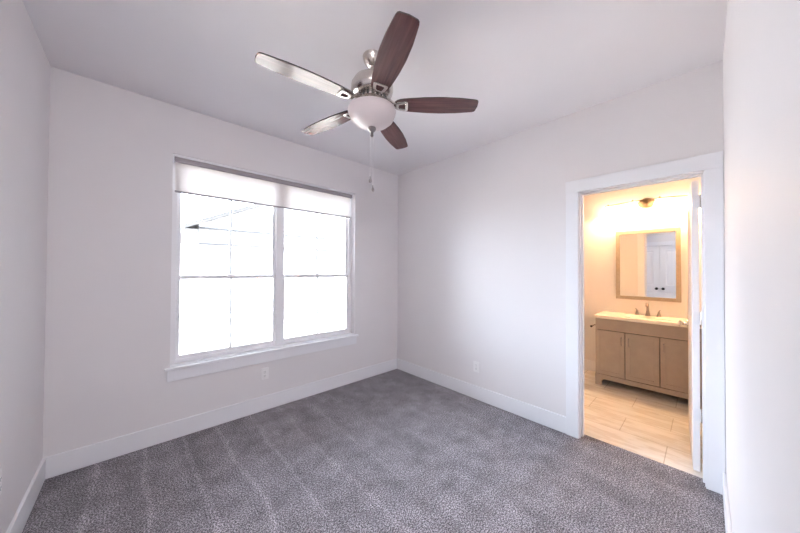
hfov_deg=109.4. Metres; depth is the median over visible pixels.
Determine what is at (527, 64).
ceiling
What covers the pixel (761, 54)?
wall
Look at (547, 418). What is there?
baseboard
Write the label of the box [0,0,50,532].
wall
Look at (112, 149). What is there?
wall
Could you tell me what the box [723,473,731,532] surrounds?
baseboard
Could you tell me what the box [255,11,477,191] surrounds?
ceiling fan
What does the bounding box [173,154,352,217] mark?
roller shade
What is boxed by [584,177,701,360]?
wall
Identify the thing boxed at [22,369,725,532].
floor
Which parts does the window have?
sash, sash, sash, sash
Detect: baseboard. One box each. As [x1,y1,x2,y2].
[6,457,45,532]
[45,359,396,478]
[397,358,565,433]
[584,359,595,371]
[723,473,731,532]
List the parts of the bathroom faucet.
spout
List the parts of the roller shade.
mounting rail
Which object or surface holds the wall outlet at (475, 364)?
attached to the wall at (482, 229)
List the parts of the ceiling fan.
blade, blade, lamp shade, blade, blade, blade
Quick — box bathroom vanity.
[590,311,701,409]
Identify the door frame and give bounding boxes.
[565,151,725,494]
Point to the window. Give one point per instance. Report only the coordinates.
(277, 275)
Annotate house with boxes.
[180,204,344,327]
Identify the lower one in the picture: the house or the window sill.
the window sill
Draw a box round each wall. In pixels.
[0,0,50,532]
[43,67,397,457]
[397,60,725,452]
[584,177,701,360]
[723,0,799,532]
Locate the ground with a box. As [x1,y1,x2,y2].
[179,311,344,354]
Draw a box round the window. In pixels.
[170,163,351,363]
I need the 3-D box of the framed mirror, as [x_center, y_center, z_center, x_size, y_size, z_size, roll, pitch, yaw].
[3.076,-0.019,3.537,0.025,0.882,0.614,1,-1,-43]
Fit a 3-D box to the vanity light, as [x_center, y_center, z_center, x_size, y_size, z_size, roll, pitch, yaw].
[3.033,-0.756,3.494,0.165,0.190,0.892,1,-1,-43]
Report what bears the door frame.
attached to the wall at (482, 229)
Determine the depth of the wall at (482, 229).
2.76 m
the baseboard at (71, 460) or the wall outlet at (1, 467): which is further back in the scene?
the baseboard at (71, 460)
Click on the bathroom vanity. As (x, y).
(641, 351)
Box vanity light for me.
[602,195,687,216]
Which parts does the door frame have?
casing, head casing, casing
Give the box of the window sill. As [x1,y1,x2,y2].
[164,333,358,381]
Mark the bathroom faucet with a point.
(647, 313)
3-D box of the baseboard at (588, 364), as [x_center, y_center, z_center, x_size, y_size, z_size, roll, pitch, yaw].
[2.323,1.386,4.333,0.015,0.142,1.340,1,-1,-43]
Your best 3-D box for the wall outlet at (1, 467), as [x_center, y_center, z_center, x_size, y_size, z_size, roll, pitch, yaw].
[-1.772,0.962,1.252,0.009,0.115,0.070,1,-1,-43]
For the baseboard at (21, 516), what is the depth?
1.57 m
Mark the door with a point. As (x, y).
(694, 322)
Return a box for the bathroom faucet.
[635,302,661,316]
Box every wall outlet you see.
[0,467,1,494]
[261,367,268,379]
[473,361,478,372]
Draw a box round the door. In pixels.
[678,180,701,471]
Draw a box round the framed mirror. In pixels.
[616,227,680,302]
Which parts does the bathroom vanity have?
door, door, rail, drawer, panel, door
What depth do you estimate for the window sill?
2.71 m
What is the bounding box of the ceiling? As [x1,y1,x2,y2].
[22,0,727,174]
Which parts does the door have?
knob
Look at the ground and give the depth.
7.29 m

